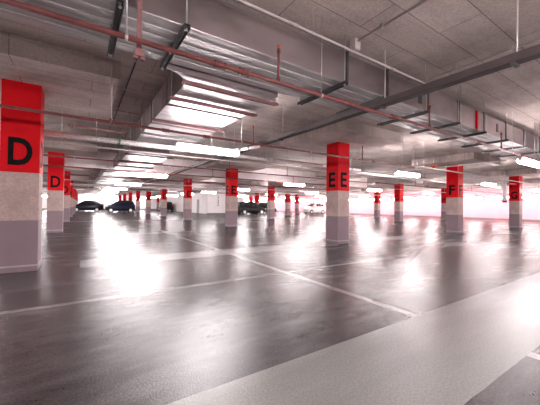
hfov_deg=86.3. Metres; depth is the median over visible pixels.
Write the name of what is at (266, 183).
ventilation duct
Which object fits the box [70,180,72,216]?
concrete column
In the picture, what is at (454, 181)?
concrete column
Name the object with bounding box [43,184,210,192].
ventilation duct
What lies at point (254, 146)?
insulated pipe
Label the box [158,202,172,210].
car
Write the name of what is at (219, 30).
ventilation duct
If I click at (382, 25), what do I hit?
conduit pipe
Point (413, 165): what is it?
pipe
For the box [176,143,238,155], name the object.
diffuser
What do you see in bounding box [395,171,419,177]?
lamp
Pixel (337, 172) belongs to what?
concrete column
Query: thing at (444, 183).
conduit pipe
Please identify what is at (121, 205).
hatchback car
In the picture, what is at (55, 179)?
concrete column
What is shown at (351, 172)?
insulated pipe
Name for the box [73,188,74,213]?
concrete column
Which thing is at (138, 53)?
pipe
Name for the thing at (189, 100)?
ventilation duct
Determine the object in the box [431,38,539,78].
conduit pipe
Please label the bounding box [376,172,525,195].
pipe
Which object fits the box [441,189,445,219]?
concrete column
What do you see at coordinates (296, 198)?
concrete column
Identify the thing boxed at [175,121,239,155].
lamp
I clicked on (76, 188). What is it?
conduit pipe
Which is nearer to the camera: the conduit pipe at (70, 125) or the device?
the conduit pipe at (70, 125)
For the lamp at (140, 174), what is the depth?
12.34 m
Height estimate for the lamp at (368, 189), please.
1.230 m
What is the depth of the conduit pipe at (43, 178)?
21.02 m
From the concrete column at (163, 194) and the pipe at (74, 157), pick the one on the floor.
the concrete column at (163, 194)
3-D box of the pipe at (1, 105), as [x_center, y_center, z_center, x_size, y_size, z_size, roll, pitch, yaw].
[-1.538,-1.838,5.695,15.600,1.057,0.072,1,-1,-33]
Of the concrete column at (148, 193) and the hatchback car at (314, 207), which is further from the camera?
the hatchback car at (314, 207)
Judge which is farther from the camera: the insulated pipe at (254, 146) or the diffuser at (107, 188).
the diffuser at (107, 188)
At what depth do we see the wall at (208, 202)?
42.67 m
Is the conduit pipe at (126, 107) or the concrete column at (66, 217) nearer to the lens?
the conduit pipe at (126, 107)
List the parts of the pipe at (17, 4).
hanger rod, hanger rod, hanger rod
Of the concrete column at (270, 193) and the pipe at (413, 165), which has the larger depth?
the concrete column at (270, 193)
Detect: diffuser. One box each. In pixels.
[107,188,126,189]
[115,183,140,185]
[131,173,166,177]
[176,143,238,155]
[284,183,303,186]
[517,158,539,167]
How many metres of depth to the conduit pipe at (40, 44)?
4.54 m
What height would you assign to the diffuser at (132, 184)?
0.140 m
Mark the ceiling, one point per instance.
(441, 35)
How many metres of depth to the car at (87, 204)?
44.77 m
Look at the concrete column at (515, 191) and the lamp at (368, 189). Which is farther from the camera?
the lamp at (368, 189)
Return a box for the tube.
[502,169,516,202]
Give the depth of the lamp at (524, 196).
29.67 m
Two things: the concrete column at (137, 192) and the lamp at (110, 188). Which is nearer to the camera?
the lamp at (110, 188)
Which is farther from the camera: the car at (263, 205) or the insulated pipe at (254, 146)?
the car at (263, 205)
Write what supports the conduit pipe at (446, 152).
hanging from the ceiling
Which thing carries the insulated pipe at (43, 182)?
hanging from the ceiling
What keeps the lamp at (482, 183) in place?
hanging from the ceiling
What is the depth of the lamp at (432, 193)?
24.74 m
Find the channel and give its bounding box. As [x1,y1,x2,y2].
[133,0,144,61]
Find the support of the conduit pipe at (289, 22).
hanging from the ceiling
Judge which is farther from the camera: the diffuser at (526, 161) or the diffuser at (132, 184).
the diffuser at (132, 184)
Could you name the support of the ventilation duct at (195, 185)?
hanging from the ceiling
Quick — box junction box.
[350,37,359,51]
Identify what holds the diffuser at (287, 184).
attached to the lamp at (284, 183)
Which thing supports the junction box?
attached to the ceiling
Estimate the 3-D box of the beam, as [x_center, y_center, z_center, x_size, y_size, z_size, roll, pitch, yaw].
[-6.177,-1.911,14.516,33.500,0.800,0.360,1,-1,-33]
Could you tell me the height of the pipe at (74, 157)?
1.097 m
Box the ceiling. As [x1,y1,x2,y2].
[0,0,539,197]
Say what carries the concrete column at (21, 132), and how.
on the floor
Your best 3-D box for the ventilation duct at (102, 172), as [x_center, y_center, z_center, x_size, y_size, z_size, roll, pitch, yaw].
[-12.974,-1.913,23.070,1.700,0.750,20.400,1,-1,-33]
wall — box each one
[42,192,159,208]
[167,190,243,213]
[244,187,539,219]
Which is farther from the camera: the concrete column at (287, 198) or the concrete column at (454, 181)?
the concrete column at (287, 198)
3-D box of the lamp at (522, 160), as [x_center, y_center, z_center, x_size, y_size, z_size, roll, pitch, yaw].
[6.952,-1.598,7.692,1.520,1.230,0.170,1,-1,-33]
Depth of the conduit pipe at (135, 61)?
6.01 m
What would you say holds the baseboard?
attached to the wall at (486, 207)
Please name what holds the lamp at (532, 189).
hanging from the ceiling
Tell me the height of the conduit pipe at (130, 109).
1.082 m
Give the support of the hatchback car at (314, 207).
on the floor
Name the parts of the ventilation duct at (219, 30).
threaded rod, threaded rod, threaded rod, threaded rod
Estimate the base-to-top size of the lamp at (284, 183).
1.230 m
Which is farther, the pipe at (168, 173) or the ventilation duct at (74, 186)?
the ventilation duct at (74, 186)
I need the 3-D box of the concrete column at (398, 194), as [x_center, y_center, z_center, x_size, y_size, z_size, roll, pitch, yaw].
[11.366,0.012,25.414,0.542,3.320,0.541,1,-1,-33]
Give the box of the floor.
[0,209,539,404]
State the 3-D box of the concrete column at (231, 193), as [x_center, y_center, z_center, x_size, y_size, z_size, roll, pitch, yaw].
[-2.204,-0.275,16.529,0.542,3.320,0.541,1,-1,-33]
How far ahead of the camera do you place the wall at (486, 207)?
40.46 m
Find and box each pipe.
[0,0,539,160]
[0,34,112,122]
[0,104,414,167]
[43,139,371,182]
[43,164,376,188]
[43,169,433,195]
[43,178,424,197]
[43,181,315,196]
[43,182,393,198]
[44,109,356,174]
[44,122,360,171]
[68,124,127,133]
[76,188,350,198]
[101,59,137,151]
[112,107,138,114]
[213,145,260,154]
[237,0,438,90]
[308,152,506,180]
[349,163,500,188]
[357,0,428,41]
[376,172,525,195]
[389,183,487,195]
[413,165,539,185]
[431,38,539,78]
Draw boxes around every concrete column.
[0,78,44,273]
[46,151,64,232]
[63,171,70,221]
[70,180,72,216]
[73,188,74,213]
[136,191,139,211]
[146,191,150,213]
[160,189,166,215]
[183,179,191,219]
[225,168,237,226]
[255,193,258,213]
[267,187,274,218]
[285,194,290,214]
[295,194,298,212]
[326,142,349,243]
[374,191,379,216]
[394,184,402,221]
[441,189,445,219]
[446,164,462,233]
[509,176,521,227]
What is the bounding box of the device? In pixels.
[430,153,436,167]
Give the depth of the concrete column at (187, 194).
23.16 m
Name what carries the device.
hanging from the ceiling
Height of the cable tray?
0.905 m
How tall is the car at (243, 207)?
1.800 m
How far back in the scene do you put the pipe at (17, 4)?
2.86 m
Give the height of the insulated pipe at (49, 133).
1.078 m
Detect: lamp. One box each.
[106,181,126,189]
[114,176,140,185]
[130,160,167,177]
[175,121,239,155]
[283,167,304,186]
[367,176,381,190]
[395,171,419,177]
[423,182,433,194]
[481,182,495,186]
[517,122,539,167]
[522,196,538,197]
[531,177,539,191]
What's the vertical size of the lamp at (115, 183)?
1.230 m
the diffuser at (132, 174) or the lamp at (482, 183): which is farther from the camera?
the lamp at (482, 183)
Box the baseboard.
[290,211,539,220]
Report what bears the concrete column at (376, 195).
on the floor
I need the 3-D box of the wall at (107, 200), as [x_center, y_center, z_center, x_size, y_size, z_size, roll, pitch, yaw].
[-32.402,-0.059,74.589,55.500,3.620,0.300,1,-1,-33]
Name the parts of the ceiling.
drop panel, drop panel, drop panel, drop panel, drop panel, drop panel, drop panel, drop panel, drop panel, drop panel, drop panel, drop panel, drop panel, drop panel, drop panel, drop panel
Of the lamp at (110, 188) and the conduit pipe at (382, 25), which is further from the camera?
the lamp at (110, 188)
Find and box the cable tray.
[108,0,539,194]
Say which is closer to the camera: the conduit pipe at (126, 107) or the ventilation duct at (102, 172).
the conduit pipe at (126, 107)
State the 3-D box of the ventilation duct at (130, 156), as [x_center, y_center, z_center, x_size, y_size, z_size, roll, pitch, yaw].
[-5.224,-1.895,11.380,1.500,0.890,5.050,1,-1,-33]
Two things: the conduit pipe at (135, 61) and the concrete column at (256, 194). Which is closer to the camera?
the conduit pipe at (135, 61)
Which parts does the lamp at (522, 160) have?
hanger rod, hanger rod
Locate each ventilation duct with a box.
[0,0,539,159]
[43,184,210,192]
[93,170,130,187]
[113,134,173,170]
[133,63,278,145]
[139,180,325,193]
[260,181,297,187]
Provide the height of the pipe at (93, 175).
0.998 m
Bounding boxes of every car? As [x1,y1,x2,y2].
[76,200,103,211]
[105,200,134,211]
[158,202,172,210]
[238,202,265,213]
[258,202,276,213]
[303,203,324,213]
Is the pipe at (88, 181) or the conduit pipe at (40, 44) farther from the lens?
the pipe at (88, 181)
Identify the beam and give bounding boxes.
[43,151,366,186]
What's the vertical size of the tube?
2.020 m

